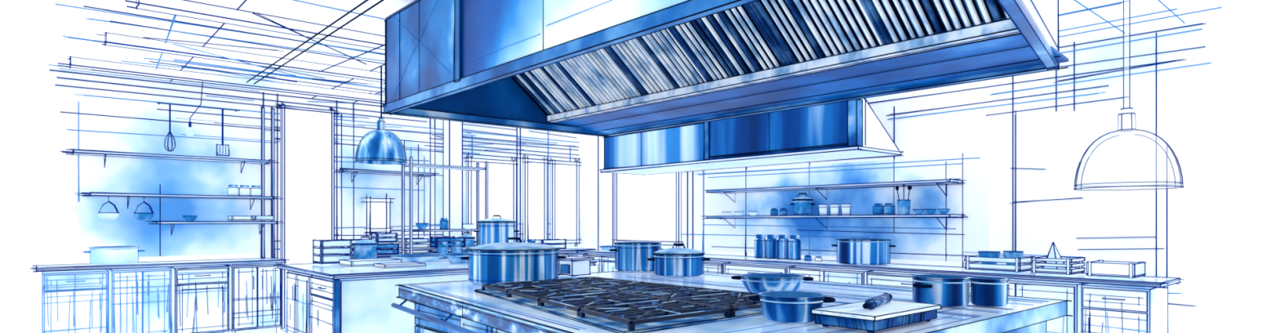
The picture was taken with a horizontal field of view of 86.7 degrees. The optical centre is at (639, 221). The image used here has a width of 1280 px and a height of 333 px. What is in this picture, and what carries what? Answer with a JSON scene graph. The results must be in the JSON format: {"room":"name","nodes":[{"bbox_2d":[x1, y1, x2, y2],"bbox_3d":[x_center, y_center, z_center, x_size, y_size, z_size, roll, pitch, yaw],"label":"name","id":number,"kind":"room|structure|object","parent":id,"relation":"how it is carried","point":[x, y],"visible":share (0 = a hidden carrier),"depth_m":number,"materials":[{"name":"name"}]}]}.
{"room":"commercial kitchen","nodes":[
{"label":"commercial kitchen","id":0,"kind":"room"},
{"bbox_2d":[276,328,285,332],"bbox_3d":[-0.766,1.391,4.654,9.000,0.118,11.000,0,0,-41],"label":"floor","id":1,"kind":"structure","parent":0,"point":[279,330],"depth_m":8.33,"materials":[{"name":"paper"}]},
{"bbox_2d":[41,269,108,332],"bbox_3d":[-5.797,0.926,6.961,0.516,0.845,0.500,0,0,-41],"label":"base cabinet","id":2,"kind":"object","parent":1,"relation":"on","point":[73,301],"visible":0.96,"depth_m":6.79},
{"bbox_2d":[108,266,173,332],"bbox_3d":[-5.392,0.926,7.324,0.524,0.845,0.509,0,0,-41],"label":"base cabinet","id":3,"kind":"object","parent":1,"relation":"on","point":[140,300],"visible":0.95,"depth_m":7.15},
{"bbox_2d":[168,265,229,332],"bbox_3d":[-4.986,0.927,7.675,0.518,0.845,0.499,0,0,-41],"label":"base cabinet","id":4,"kind":"object","parent":1,"relation":"on","point":[200,294],"visible":0.97,"depth_m":7.50,"materials":[{"name":"wood"}]},
{"bbox_2d":[227,263,281,332],"bbox_3d":[-4.583,0.924,8.030,0.520,0.851,0.501,0,0,-41],"label":"base cabinet","id":5,"kind":"object","parent":1,"relation":"on","point":[255,290],"visible":0.9,"depth_m":7.86,"materials":[{"name":"wood"}]},
{"bbox_2d":[29,257,289,272],"bbox_3d":[-5.193,0.471,7.489,2.296,0.053,0.565,0,0,-41],"label":"countertop","id":6,"kind":"structure","parent":5,"relation":"on","point":[52,268],"depth_m":7.25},
{"bbox_2d":[83,245,145,264],"bbox_3d":[-5.554,0.359,7.168,0.423,0.178,0.423,0,0,8],"label":"stockpot","id":7,"kind":"object","parent":6,"relation":"on","point":[119,255],"visible":1,"depth_m":7.02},
{"bbox_2d":[285,270,311,332],"bbox_3d":[-2.935,0.926,7.178,1.348,0.845,0.839,0,0,-41],"label":"base cabinet","id":8,"kind":"object","parent":1,"relation":"on","point":[298,284],"visible":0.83,"depth_m":6.73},
{"bbox_2d":[332,279,339,332],"bbox_3d":[-2.584,0.921,5.764,0.059,0.854,0.054,0,0,-41],"label":"corner leg","id":9,"kind":"object","parent":1,"relation":"on","point":[335,282],"visible":0.96,"depth_m":5.75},
{"bbox_2d":[308,272,468,332],"bbox_3d":[-2.376,0.926,6.537,1.342,0.845,0.838,0,0,-41],"label":"base cabinet","id":10,"kind":"object","parent":1,"relation":"on","point":[365,304],"visible":0.62,"depth_m":6.06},
{"bbox_2d":[413,303,460,332],"bbox_3d":[-0.490,0.949,5.285,2.358,0.798,0.802,0,0,-41],"label":"base cabinet","id":11,"kind":"object","parent":1,"relation":"on","point":[422,326],"visible":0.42,"depth_m":4.61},
{"bbox_2d":[401,156,488,254],"bbox_3d":[-2.550,0.276,8.918,1.101,2.183,0.297,0,0,-41],"label":"storage rack","id":12,"kind":"object","parent":1,"relation":"on","point":[411,165],"visible":0.51,"depth_m":8.65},
{"bbox_2d":[415,222,428,229],"bbox_3d":[-2.797,0.066,8.702,0.168,0.084,0.166,0,0,-41],"label":"bowl","id":13,"kind":"object","parent":12,"relation":"on","point":[420,225],"visible":0.94,"depth_m":8.65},
{"bbox_2d":[403,245,475,251],"bbox_3d":[-2.553,0.361,8.913,1.066,0.042,0.285,0,0,-41],"label":"shelf","id":14,"kind":"object","parent":12,"relation":"attached to","point":[411,248],"depth_m":8.64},
{"bbox_2d":[403,228,477,231],"bbox_3d":[-2.549,0.119,8.914,1.061,0.036,0.289,0,0,-41],"label":"shelf","id":15,"kind":"object","parent":12,"relation":"attached to","point":[410,229],"depth_m":8.73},
{"bbox_2d":[440,217,448,229],"bbox_3d":[-2.572,0.033,8.900,0.107,0.150,0.107,0,0,-41],"label":"storage jar","id":16,"kind":"object","parent":12,"relation":"on","point":[443,222],"visible":0.98,"depth_m":8.86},
{"bbox_2d":[403,163,486,171],"bbox_3d":[-2.551,-0.708,8.912,1.066,0.038,0.288,0,0,-41],"label":"shelf","id":17,"kind":"object","parent":12,"relation":"attached to","point":[411,166],"depth_m":8.86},
{"bbox_2d":[429,236,466,248],"bbox_3d":[-2.529,0.276,8.931,0.430,0.140,0.214,0,0,-41],"label":"crate","id":18,"kind":"object","parent":12,"relation":"on","point":[435,240],"visible":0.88,"depth_m":8.85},
{"bbox_2d":[460,317,506,332],"bbox_3d":[0.037,0.949,4.642,2.419,0.798,0.819,0,0,-41],"label":"base cabinet","id":19,"kind":"object","parent":1,"relation":"on","point":[467,324],"visible":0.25,"depth_m":4.00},
{"bbox_2d":[558,252,582,257],"bbox_3d":[-1.228,0.925,10.858,0.912,0.850,0.354,0,0,-41],"label":"base cabinet","id":20,"kind":"object","parent":1,"relation":"on","point":[568,254],"visible":0.1,"depth_m":10.79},
{"bbox_2d":[351,248,596,258],"bbox_3d":[-2.282,0.474,9.932,3.895,0.064,0.453,0,0,-41],"label":"countertop","id":21,"kind":"structure","parent":20,"relation":"on","point":[572,250],"depth_m":10.67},
{"bbox_2d":[377,243,399,255],"bbox_3d":[-3.393,0.367,8.976,0.323,0.158,0.272,0,0,-41],"label":"crate","id":22,"kind":"object","parent":21,"relation":"on","point":[383,251],"visible":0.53,"depth_m":8.91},
{"bbox_2d":[370,232,397,243],"bbox_3d":[-3.390,0.218,8.984,0.281,0.136,0.247,0,0,-41],"label":"crate","id":23,"kind":"object","parent":22,"relation":"on","point":[377,237],"visible":0.93,"depth_m":8.90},
{"bbox_2d":[399,248,429,253],"bbox_3d":[-3.091,0.405,9.245,0.337,0.074,0.271,0,0,-41],"label":"tray","id":24,"kind":"object","parent":21,"relation":"on","point":[400,250],"visible":0.4,"depth_m":9.17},
{"bbox_2d":[399,243,429,248],"bbox_3d":[-3.089,0.336,9.246,0.327,0.068,0.283,0,0,-41],"label":"tray","id":25,"kind":"object","parent":24,"relation":"on","point":[415,245],"visible":0.66,"depth_m":9.17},
{"bbox_2d":[397,238,429,243],"bbox_3d":[-3.089,0.263,9.248,0.348,0.070,0.273,0,0,-41],"label":"tray","id":26,"kind":"object","parent":25,"relation":"on","point":[399,240],"visible":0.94,"depth_m":9.19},
{"bbox_2d":[430,235,455,253],"bbox_3d":[-2.774,0.329,9.523,0.274,0.233,0.278,0,0,-41],"label":"crate","id":27,"kind":"object","parent":21,"relation":"on","point":[431,251],"visible":0.29,"depth_m":9.46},
{"bbox_2d":[459,231,475,252],"bbox_3d":[-2.496,0.302,9.766,0.249,0.292,0.253,0,0,35],"label":"stockpot","id":28,"kind":"object","parent":21,"relation":"on","point":[470,240],"visible":0.49,"depth_m":9.69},
{"bbox_2d":[533,238,566,248],"bbox_3d":[-1.419,0.362,10.715,0.468,0.168,0.264,0,0,-41],"label":"crate","id":29,"kind":"object","parent":21,"relation":"on","point":[555,242],"visible":0.62,"depth_m":10.66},
{"bbox_2d":[582,253,617,272],"bbox_3d":[-0.358,0.924,10.278,0.633,0.852,0.982,0,0,-41],"label":"base cabinet","id":30,"kind":"object","parent":1,"relation":"on","point":[605,263],"visible":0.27,"depth_m":10.08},
{"bbox_2d":[575,249,1183,288],"bbox_3d":[1.676,0.477,7.949,0.710,0.056,7.376,0,0,-41],"label":"countertop","id":31,"kind":"structure","parent":30,"relation":"on","point":[1146,281],"depth_m":6.21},
{"bbox_2d":[599,245,614,250],"bbox_3d":[-0.440,0.414,10.337,0.366,0.068,0.366,0,0,-41],"label":"serving dish","id":32,"kind":"object","parent":31,"relation":"on","point":[602,247],"visible":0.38,"depth_m":10.21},
{"bbox_2d":[754,234,765,258],"bbox_3d":[1.455,0.305,8.185,0.143,0.290,0.143,0,0,-41],"label":"canister","id":33,"kind":"object","parent":31,"relation":"on","point":[760,241],"visible":0.93,"depth_m":8.13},
{"bbox_2d":[765,234,777,258],"bbox_3d":[1.567,0.305,8.057,0.142,0.290,0.142,0,0,-41],"label":"canister","id":34,"kind":"object","parent":31,"relation":"on","point":[771,241],"visible":0.88,"depth_m":8.00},
{"bbox_2d":[777,235,789,259],"bbox_3d":[1.676,0.305,7.934,0.142,0.290,0.142,0,0,-41],"label":"canister","id":35,"kind":"object","parent":31,"relation":"on","point":[782,242],"visible":0.91,"depth_m":7.88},
{"bbox_2d":[787,235,800,260],"bbox_3d":[1.781,0.305,7.814,0.142,0.290,0.142,0,0,-41],"label":"canister","id":36,"kind":"object","parent":31,"relation":"on","point":[794,243],"visible":1,"depth_m":7.76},
{"bbox_2d":[831,238,896,265],"bbox_3d":[2.357,0.319,7.160,0.554,0.258,0.574,0,0,-41],"label":"stockpot","id":37,"kind":"object","parent":31,"relation":"on","point":[859,251],"visible":1,"depth_m":6.94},
{"bbox_2d":[964,255,1035,272],"bbox_3d":[3.267,0.380,6.157,0.384,0.130,0.480,0,0,-41],"label":"crate","id":38,"kind":"object","parent":31,"relation":"on","point":[1024,266],"visible":0.73,"depth_m":6.02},
{"bbox_2d":[977,251,1000,264],"bbox_3d":[3.192,0.354,6.197,0.185,0.153,0.184,0,0,-41],"label":"bowl","id":39,"kind":"object","parent":38,"relation":"in","point":[982,254],"visible":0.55,"depth_m":6.13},
{"bbox_2d":[1002,250,1023,265],"bbox_3d":[3.327,0.349,6.043,0.165,0.163,0.164,0,0,-41],"label":"bowl","id":40,"kind":"object","parent":38,"relation":"in","point":[1006,254],"visible":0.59,"depth_m":5.99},
{"bbox_2d":[1030,255,1085,275],"bbox_3d":[3.578,0.375,5.804,0.364,0.140,0.322,0,0,-41],"label":"crate","id":41,"kind":"object","parent":31,"relation":"on","point":[1071,264],"visible":0.98,"depth_m":5.71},
{"bbox_2d":[1042,241,1066,269],"bbox_3d":[3.563,0.300,5.837,0.191,0.244,0.201,0,0,-41],"label":"paper cone","id":42,"kind":"object","parent":41,"relation":"in","point":[1053,252],"visible":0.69,"depth_m":5.80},
{"bbox_2d":[1085,259,1146,278],"bbox_3d":[3.841,0.385,5.473,0.332,0.119,0.338,0,0,-41],"label":"crate","id":43,"kind":"object","parent":31,"relation":"on","point":[1100,268],"visible":1,"depth_m":5.38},
{"bbox_2d":[703,261,731,273],"bbox_3d":[0.911,0.927,8.828,0.622,0.846,0.929,0,0,-41],"label":"base cabinet","id":44,"kind":"object","parent":1,"relation":"on","point":[716,267],"visible":0.09,"depth_m":8.40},
{"bbox_2d":[724,262,792,275],"bbox_3d":[1.536,0.927,8.119,0.624,0.845,0.938,0,0,-41],"label":"base cabinet","id":45,"kind":"object","parent":1,"relation":"on","point":[738,268],"visible":0.13,"depth_m":7.95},
{"bbox_2d":[788,266,867,284],"bbox_3d":[2.165,0.924,7.403,0.621,0.850,0.932,0,0,-41],"label":"base cabinet","id":46,"kind":"object","parent":1,"relation":"on","point":[822,274],"visible":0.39,"depth_m":7.15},
{"bbox_2d":[866,271,922,288],"bbox_3d":[2.795,0.926,6.690,0.627,0.845,0.926,0,0,-41],"label":"base cabinet","id":47,"kind":"object","parent":1,"relation":"on","point":[873,277],"visible":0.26,"depth_m":6.66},
{"bbox_2d":[1005,321,1046,332],"bbox_3d":[1.103,0.949,3.343,2.543,0.798,0.821,0,0,-41],"label":"base cabinet","id":48,"kind":"object","parent":1,"relation":"on","point":[1040,327],"visible":0.02,"depth_m":3.75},
{"bbox_2d":[395,271,1072,332],"bbox_3d":[0.233,0.499,4.233,2.914,0.100,3.506,0,0,-41],"label":"countertop","id":49,"kind":"structure","parent":48,"relation":"on","point":[459,299],"depth_m":3.55,"materials":[{"name":"metal"}]},
{"bbox_2d":[391,299,476,332],"bbox_3d":[-0.754,0.573,3.411,0.096,0.064,3.339,0,0,-35],"label":"towel rail","id":50,"kind":"object","parent":49,"relation":"attached to","point":[444,323],"visible":0.96,"depth_m":4.01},
{"bbox_2d":[460,237,565,284],"bbox_3d":[-0.933,0.284,5.021,0.675,0.327,0.675,0,0,-41],"label":"stockpot","id":51,"kind":"object","parent":49,"relation":"on","point":[501,262],"visible":0.94,"depth_m":4.75,"materials":[{"name":"metal"}]},
{"bbox_2d":[558,256,595,276],"bbox_3d":[-0.545,0.377,5.650,0.253,0.154,0.258,0,0,-41],"label":"box","id":52,"kind":"object","parent":49,"relation":"on","point":[573,266],"visible":0.95,"depth_m":5.58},
{"bbox_2d":[473,276,763,332],"bbox_3d":[-0.204,0.428,3.841,1.325,0.055,1.926,0,0,-41],"label":"cooktop","id":53,"kind":"object","parent":49,"relation":"in","point":[615,305],"visible":0.97,"depth_m":3.45,"materials":[{"name":"metal"}]},
{"bbox_2d":[608,241,663,271],"bbox_3d":[-0.018,0.322,6.181,0.432,0.253,0.432,0,0,35],"label":"stockpot","id":54,"kind":"object","parent":49,"relation":"on","point":[629,256],"visible":0.89,"depth_m":6.00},
{"bbox_2d":[647,243,710,276],"bbox_3d":[0.323,0.317,5.661,0.436,0.262,0.436,0,0,-41],"label":"stockpot","id":55,"kind":"object","parent":49,"relation":"on","point":[669,262],"visible":1,"depth_m":5.49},
{"bbox_2d":[731,273,813,293],"bbox_3d":[0.812,0.392,4.170,0.402,0.113,0.414,0,0,-41],"label":"saute pan","id":56,"kind":"object","parent":49,"relation":"on","point":[753,282],"visible":0.8,"depth_m":4.04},
{"bbox_2d":[748,291,835,323],"bbox_3d":[0.692,0.392,3.100,0.305,0.113,0.307,0,0,-33],"label":"casserole","id":57,"kind":"object","parent":49,"relation":"on","point":[793,307],"visible":0.94,"depth_m":3.00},
{"bbox_2d":[809,300,942,332],"bbox_3d":[1.043,0.412,2.977,0.580,0.076,0.312,0,0,-41],"label":"chopping block","id":58,"kind":"object","parent":49,"relation":"on","point":[894,313],"visible":0.92,"depth_m":2.86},
{"bbox_2d":[862,293,892,310],"bbox_3d":[1.051,0.353,2.990,0.045,0.045,0.446,0,0,33],"label":"rolling pin","id":59,"kind":"object","parent":58,"relation":"on","point":[870,304],"visible":1,"depth_m":2.92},
{"bbox_2d":[911,274,971,306],"bbox_3d":[1.628,0.374,3.670,0.301,0.148,0.296,0,0,17],"label":"stockpot","id":60,"kind":"object","parent":49,"relation":"on","point":[946,291],"visible":0.99,"depth_m":3.56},
{"bbox_2d":[970,276,1009,306],"bbox_3d":[1.866,0.377,3.624,0.193,0.143,0.193,0,0,-41],"label":"stockpot","id":61,"kind":"object","parent":49,"relation":"on","point":[988,291],"visible":0.97,"depth_m":3.56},
{"bbox_2d":[969,276,1085,332],"bbox_3d":[3.416,0.926,5.980,0.620,0.844,0.921,0,0,-41],"label":"base cabinet","id":62,"kind":"object","parent":1,"relation":"on","point":[1023,288],"visible":0.41,"depth_m":5.56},
{"bbox_2d":[1080,284,1168,332],"bbox_3d":[3.889,0.926,5.445,0.624,0.844,0.462,0,0,-41],"label":"base cabinet","id":63,"kind":"object","parent":1,"relation":"on","point":[1104,308],"visible":0.89,"depth_m":5.27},
{"bbox_3d":[-1.624,0.926,7.736,1.306,0.846,1.769,0,0,-41],"label":"base cabinet","id":64,"kind":"object","parent":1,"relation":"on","visible":0},
{"bbox_2d":[273,258,596,279],"bbox_3d":[-2.144,0.473,7.302,2.844,0.051,1.894,0,0,-41],"label":"countertop","id":65,"kind":"structure","parent":64,"relation":"on","point":[439,266],"depth_m":6.39,"materials":[{"name":"white"}]},
{"bbox_2d":[311,239,352,264],"bbox_3d":[-3.265,0.318,7.185,0.325,0.255,0.327,0,0,-41],"label":"crate","id":66,"kind":"object","parent":65,"relation":"on","point":[325,253],"visible":0.87,"depth_m":7.08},
{"bbox_2d":[351,235,381,258],"bbox_3d":[-3.025,0.307,7.462,0.267,0.282,0.272,0,0,26],"label":"stockpot","id":67,"kind":"object","parent":65,"relation":"on","point":[362,249],"visible":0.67,"depth_m":7.37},
{"bbox_2d":[338,257,402,266],"bbox_3d":[-2.735,0.416,6.895,0.520,0.057,0.379,0,0,-41],"label":"tray","id":68,"kind":"object","parent":65,"relation":"on","point":[353,262],"visible":0.8,"depth_m":6.77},
{"bbox_2d":[373,261,426,268],"bbox_3d":[-2.336,0.422,6.597,0.414,0.046,0.292,0,0,-41],"label":"tray","id":69,"kind":"object","parent":65,"relation":"on","point":[399,264],"visible":1,"depth_m":6.53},
{"bbox_2d":[390,253,443,262],"bbox_3d":[-2.504,0.414,7.601,0.565,0.068,0.565,0,0,-41],"label":"serving dish","id":70,"kind":"object","parent":65,"relation":"on","point":[406,257],"visible":0.91,"depth_m":7.43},
{"bbox_2d":[437,241,448,258],"bbox_3d":[-2.348,0.350,8.085,0.126,0.200,0.126,0,0,-41],"label":"storage jar","id":71,"kind":"object","parent":65,"relation":"on","point":[442,249],"visible":0.93,"depth_m":8.04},
{"bbox_2d":[450,241,462,253],"bbox_3d":[-2.220,0.350,8.197,0.127,0.200,0.127,0,0,-41],"label":"storage jar","id":72,"kind":"object","parent":65,"relation":"on","point":[456,247],"visible":0.69,"depth_m":8.15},
{"bbox_2d":[446,253,468,263],"bbox_3d":[-1.938,0.399,7.301,0.284,0.098,0.284,0,0,-41],"label":"serving dish","id":73,"kind":"object","parent":65,"relation":"on","point":[454,258],"visible":0.76,"depth_m":7.19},
{"bbox_2d":[473,215,519,245],"bbox_3d":[-1.776,0.187,8.401,0.500,0.522,0.469,0,0,-41],"label":"stockpot","id":74,"kind":"object","parent":65,"relation":"on","point":[493,230],"visible":0.7,"depth_m":8.22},
{"bbox_2d":[0,62,580,332],"bbox_3d":[-4.359,-0.165,8.735,9.000,3.029,0.127,0,0,-41],"label":"wall","id":75,"kind":"structure","parent":0,"point":[20,288],"depth_m":7.71,"materials":[{"name":"paint"}]},
{"bbox_2d":[30,89,271,260],"bbox_3d":[-5.436,-0.475,7.727,2.250,1.750,0.008,0,0,-41],"label":"backsplash","id":76,"kind":"structure","parent":75,"relation":"attached to","point":[62,227],"depth_m":7.55,"materials":[{"name":"paint"}]},
{"bbox_2d":[60,148,279,173],"bbox_3d":[-5.242,-0.662,7.689,2.026,0.171,0.402,0,0,-41],"label":"wall shelf","id":77,"kind":"object","parent":75,"relation":"attached to","point":[75,151],"visible":1,"depth_m":7.53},
{"bbox_2d":[76,191,283,209],"bbox_3d":[-5.180,-0.221,7.745,1.956,0.169,0.398,0,0,-41],"label":"wall shelf","id":78,"kind":"object","parent":75,"relation":"attached to","point":[91,193],"visible":1,"depth_m":7.59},
{"bbox_2d":[97,195,119,220],"bbox_3d":[-5.684,-0.140,7.253,0.186,0.260,0.186,0,0,-41],"label":"pan","id":79,"kind":"object","parent":78,"relation":"hanging from","point":[103,215],"visible":1,"depth_m":7.21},
{"bbox_2d":[133,196,153,220],"bbox_3d":[-5.455,-0.140,7.455,0.186,0.260,0.186,0,0,-41],"label":"pan","id":80,"kind":"object","parent":78,"relation":"hanging from","point":[139,215],"visible":0.99,"depth_m":7.41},
{"bbox_2d":[227,184,239,195],"bbox_3d":[-4.832,-0.365,8.056,0.116,0.130,0.116,0,0,-41],"label":"storage jar","id":81,"kind":"object","parent":78,"relation":"on","point":[233,189],"visible":0.98,"depth_m":8.02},
{"bbox_2d":[239,185,250,195],"bbox_3d":[-4.744,-0.365,8.134,0.116,0.130,0.116,0,0,-41],"label":"storage jar","id":82,"kind":"object","parent":78,"relation":"on","point":[244,190],"visible":0.89,"depth_m":8.09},
{"bbox_2d":[250,185,261,195],"bbox_3d":[-4.653,-0.365,8.214,0.117,0.130,0.117,0,0,-41],"label":"storage jar","id":83,"kind":"object","parent":78,"relation":"on","point":[255,190],"visible":0.8,"depth_m":8.17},
{"bbox_2d":[156,102,239,111],"bbox_3d":[-5.147,-1.330,7.915,0.821,0.011,0.093,0,0,-41],"label":"utensil rail","id":84,"kind":"object","parent":75,"relation":"attached to","point":[235,110],"visible":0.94,"depth_m":7.86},
{"bbox_2d":[164,104,175,151],"bbox_3d":[-5.317,-1.053,7.669,0.113,0.534,0.113,0,0,-41],"label":"whisk","id":85,"kind":"object","parent":84,"relation":"hanging from","point":[169,132],"visible":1,"depth_m":7.66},
{"bbox_2d":[215,109,230,156],"bbox_3d":[-4.928,-1.043,8.012,0.143,0.554,0.031,0,0,-41],"label":"skimmer","id":86,"kind":"object","parent":84,"relation":"hanging from","point":[222,149],"visible":1,"depth_m":8.01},
{"bbox_2d":[144,221,283,235],"bbox_3d":[-4.944,0.080,7.941,1.361,0.167,0.383,0,0,-41],"label":"wall shelf","id":87,"kind":"object","parent":75,"relation":"attached to","point":[171,223],"visible":0.98,"depth_m":7.80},
{"bbox_2d":[182,215,197,221],"bbox_3d":[-5.157,-0.032,7.770,0.147,0.063,0.146,0,0,-41],"label":"bowl","id":88,"kind":"object","parent":87,"relation":"on","point":[188,218],"visible":1,"depth_m":7.72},
{"bbox_2d":[227,215,253,220],"bbox_3d":[-4.770,-0.037,8.101,0.228,0.064,0.239,0,0,-41],"label":"tray","id":89,"kind":"object","parent":87,"relation":"on","point":[246,217],"visible":1,"depth_m":8.02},
{"bbox_2d":[250,214,275,221],"bbox_3d":[-4.598,-0.041,8.254,0.226,0.073,0.234,0,0,-41],"label":"tray","id":90,"kind":"object","parent":87,"relation":"on","point":[256,218],"visible":0.88,"depth_m":8.18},
{"bbox_2d":[260,106,264,257],"bbox_3d":[-4.666,-0.478,8.381,0.042,1.888,0.039,0,0,-41],"label":"upright","id":91,"kind":"object","parent":75,"relation":"attached to","point":[262,237],"visible":0.94,"depth_m":8.37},
{"bbox_2d":[271,106,275,257],"bbox_3d":[-4.575,-0.481,8.458,0.046,1.894,0.041,0,0,-41],"label":"upright","id":92,"kind":"object","parent":75,"relation":"attached to","point":[273,232],"visible":0.87,"depth_m":8.44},
{"bbox_2d":[275,101,339,328],"bbox_3d":[-4.269,-0.045,8.721,0.781,2.921,0.086,0,0,-41],"label":"door","id":93,"kind":"structure","parent":75,"relation":"in","point":[307,135],"depth_m":8.70,"materials":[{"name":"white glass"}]},
{"bbox_2d":[360,193,395,235],"bbox_3d":[-3.607,-0.081,9.317,0.462,0.618,0.078,0,0,-41],"label":"window","id":94,"kind":"structure","parent":75,"relation":"in","point":[377,210],"depth_m":9.31,"materials":[{"name":"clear glass"}]},
{"bbox_2d":[339,120,435,248],"bbox_3d":[-3.485,-0.475,9.445,1.350,1.750,0.008,0,0,-41],"label":"backsplash","id":95,"kind":"structure","parent":75,"relation":"attached to","point":[361,180],"depth_m":9.42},
{"bbox_2d":[334,167,442,185],"bbox_3d":[-3.431,-0.603,9.285,1.418,0.174,0.397,0,0,-41],"label":"wall shelf","id":96,"kind":"object","parent":75,"relation":"attached to","point":[351,171],"visible":0.98,"depth_m":9.15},
{"bbox_2d":[443,120,462,237],"bbox_3d":[-2.755,-0.124,9.963,0.227,2.966,0.210,0,0,-41],"label":"window","id":97,"kind":"structure","parent":75,"relation":"attached to","point":[453,131],"depth_m":9.89,"materials":[{"name":"glass"}]},
{"bbox_2d":[462,152,519,245],"bbox_3d":[-2.290,-0.295,10.474,0.969,1.469,0.074,0,0,-41],"label":"window","id":98,"kind":"structure","parent":75,"relation":"in","point":[502,174],"depth_m":10.49,"materials":[{"name":"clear glass"}]},
{"bbox_2d":[521,154,551,242],"bbox_3d":[-1.692,-0.313,10.994,0.567,1.508,0.078,0,0,-41],"label":"window","id":99,"kind":"structure","parent":75,"relation":"in","point":[535,171],"depth_m":11.00,"materials":[{"name":"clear glass"}]},
{"bbox_2d":[549,157,582,247],"bbox_3d":[-1.258,-0.313,11.380,0.691,1.525,0.081,0,0,-41],"label":"window","id":100,"kind":"structure","parent":75,"relation":"in","point":[564,175],"depth_m":11.39,"materials":[{"name":"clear glass"}]},
{"bbox_2d":[0,0,1279,105],"bbox_3d":[-0.766,-1.600,4.654,9.000,0.200,11.000,0,0,-41],"label":"ceiling","id":101,"kind":"structure","parent":0,"point":[334,50],"depth_m":5.77,"materials":[{"name":"paint"}]},
{"bbox_2d":[185,81,203,136],"bbox_3d":[-4.815,-1.256,7.328,0.167,0.689,0.084,0,0,-41],"label":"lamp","id":102,"kind":"object","parent":101,"relation":"hanging from","point":[189,132],"visible":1,"depth_m":7.29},
{"bbox_2d":[355,66,407,164],"bbox_3d":[-2.671,-1.102,7.001,0.505,0.996,0.505,0,0,-41],"label":"pendant lamp","id":103,"kind":"object","parent":101,"relation":"hanging from","point":[381,146],"visible":1,"depth_m":6.85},
{"bbox_2d":[381,0,1068,137],"bbox_3d":[0.280,-1.184,4.037,2.097,0.832,4.186,0,0,-41],"label":"extractor hood","id":104,"kind":"object","parent":101,"relation":"hanging from","point":[605,68],"visible":1,"depth_m":3.88,"materials":[{"name":"metal"}]},
{"bbox_2d":[1073,0,1184,191],"bbox_3d":[2.513,-0.884,3.500,0.463,1.432,0.463,0,0,-41],"label":"pendant lamp","id":105,"kind":"object","parent":101,"relation":"hanging from","point":[1126,118],"visible":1,"depth_m":3.49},
{"bbox_2d":[579,5,1279,332],"bbox_3d":[2.597,-0.130,7.548,0.127,2.960,10.900,0,0,-41],"label":"wall","id":106,"kind":"structure","parent":0,"point":[1209,88],"depth_m":5.72,"materials":[{"name":"paint"}]},
{"bbox_2d":[613,171,683,248],"bbox_3d":[0.094,-0.296,10.296,0.078,1.379,1.548,0,0,-41],"label":"window","id":107,"kind":"structure","parent":106,"relation":"in","point":[647,207],"depth_m":10.28,"materials":[{"name":"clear glass"}]},
{"bbox_2d":[600,97,903,174],"bbox_3d":[1.109,-0.974,8.510,0.931,0.558,4.207,0,0,-41],"label":"hood","id":108,"kind":"object","parent":106,"relation":"attached to","point":[849,130],"visible":0.91,"depth_m":7.73,"materials":[{"name":"metal"}]},
{"bbox_2d":[714,144,847,159],"bbox_3d":[1.126,-0.980,8.558,0.740,0.460,4.060,0,0,-41],"label":"hood","id":109,"kind":"object","parent":108,"relation":"attached to","point":[838,145],"depth_m":7.45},
{"bbox_2d":[700,213,968,230],"bbox_3d":[2.036,0.011,7.877,0.392,0.165,3.392,0,0,-41],"label":"wall shelf","id":110,"kind":"object","parent":106,"relation":"attached to","point":[928,215],"visible":0.99,"depth_m":7.43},
{"bbox_2d":[770,208,777,215],"bbox_3d":[1.653,-0.115,8.353,0.087,0.090,0.087,0,0,-41],"label":"storage jar","id":111,"kind":"object","parent":110,"relation":"on","point":[774,211],"visible":0.95,"depth_m":8.32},
{"bbox_2d":[779,208,786,215],"bbox_3d":[1.746,-0.115,8.247,0.087,0.090,0.087,0,0,-41],"label":"storage jar","id":112,"kind":"object","parent":110,"relation":"on","point":[783,211],"visible":1,"depth_m":8.21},
{"bbox_2d":[790,192,815,215],"bbox_3d":[1.922,-0.203,8.017,0.238,0.262,0.252,0,0,-41],"label":"stockpot","id":113,"kind":"object","parent":110,"relation":"on","point":[802,205],"visible":1,"depth_m":7.94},
{"bbox_2d":[817,204,827,215],"bbox_3d":[2.109,-0.132,7.805,0.107,0.124,0.107,0,0,-41],"label":"drinking glass","id":114,"kind":"object","parent":110,"relation":"on","point":[823,208],"visible":0.91,"depth_m":7.77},
{"bbox_2d":[829,204,839,214],"bbox_3d":[2.207,-0.132,7.693,0.107,0.123,0.107,0,0,-41],"label":"drinking glass","id":115,"kind":"object","parent":110,"relation":"on","point":[833,208],"visible":0.94,"depth_m":7.66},
{"bbox_2d":[840,204,850,214],"bbox_3d":[2.303,-0.132,7.585,0.107,0.123,0.107,0,0,-41],"label":"drinking glass","id":116,"kind":"object","parent":110,"relation":"on","point":[845,208],"visible":0.89,"depth_m":7.55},
{"bbox_2d":[872,203,883,214],"bbox_3d":[2.564,-0.130,7.288,0.116,0.120,0.116,0,0,-41],"label":"storage jar","id":117,"kind":"object","parent":110,"relation":"on","point":[877,209],"visible":0.96,"depth_m":7.24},
{"bbox_2d":[883,203,894,214],"bbox_3d":[2.645,-0.130,7.196,0.116,0.120,0.116,0,0,-41],"label":"storage jar","id":118,"kind":"object","parent":110,"relation":"on","point":[889,208],"visible":1,"depth_m":7.15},
{"bbox_2d":[897,200,910,214],"bbox_3d":[2.753,-0.147,7.073,0.134,0.153,0.133,0,0,-41],"label":"utensil holder","id":119,"kind":"object","parent":110,"relation":"on","point":[903,206],"visible":1,"depth_m":7.02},
{"bbox_2d":[912,208,924,214],"bbox_3d":[2.857,-0.097,6.955,0.116,0.053,0.115,0,0,-41],"label":"bowl","id":120,"kind":"object","parent":110,"relation":"on","point":[917,211],"visible":1,"depth_m":6.92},
{"bbox_2d":[924,208,937,213],"bbox_3d":[2.940,-0.097,6.861,0.116,0.053,0.115,0,0,-41],"label":"bowl","id":121,"kind":"object","parent":110,"relation":"on","point":[927,211],"visible":0.91,"depth_m":6.82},
{"bbox_2d":[704,177,964,202],"bbox_3d":[2.044,-0.331,7.862,0.391,0.169,3.405,0,0,-41],"label":"wall shelf","id":122,"kind":"object","parent":106,"relation":"attached to","point":[946,182],"visible":1,"depth_m":7.50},
{"bbox_2d":[708,151,989,262],"bbox_3d":[2.167,-0.130,7.969,0.008,1.080,3.700,0,0,-41],"label":"backsplash","id":123,"kind":"structure","parent":106,"relation":"attached to","point":[975,171],"depth_m":7.52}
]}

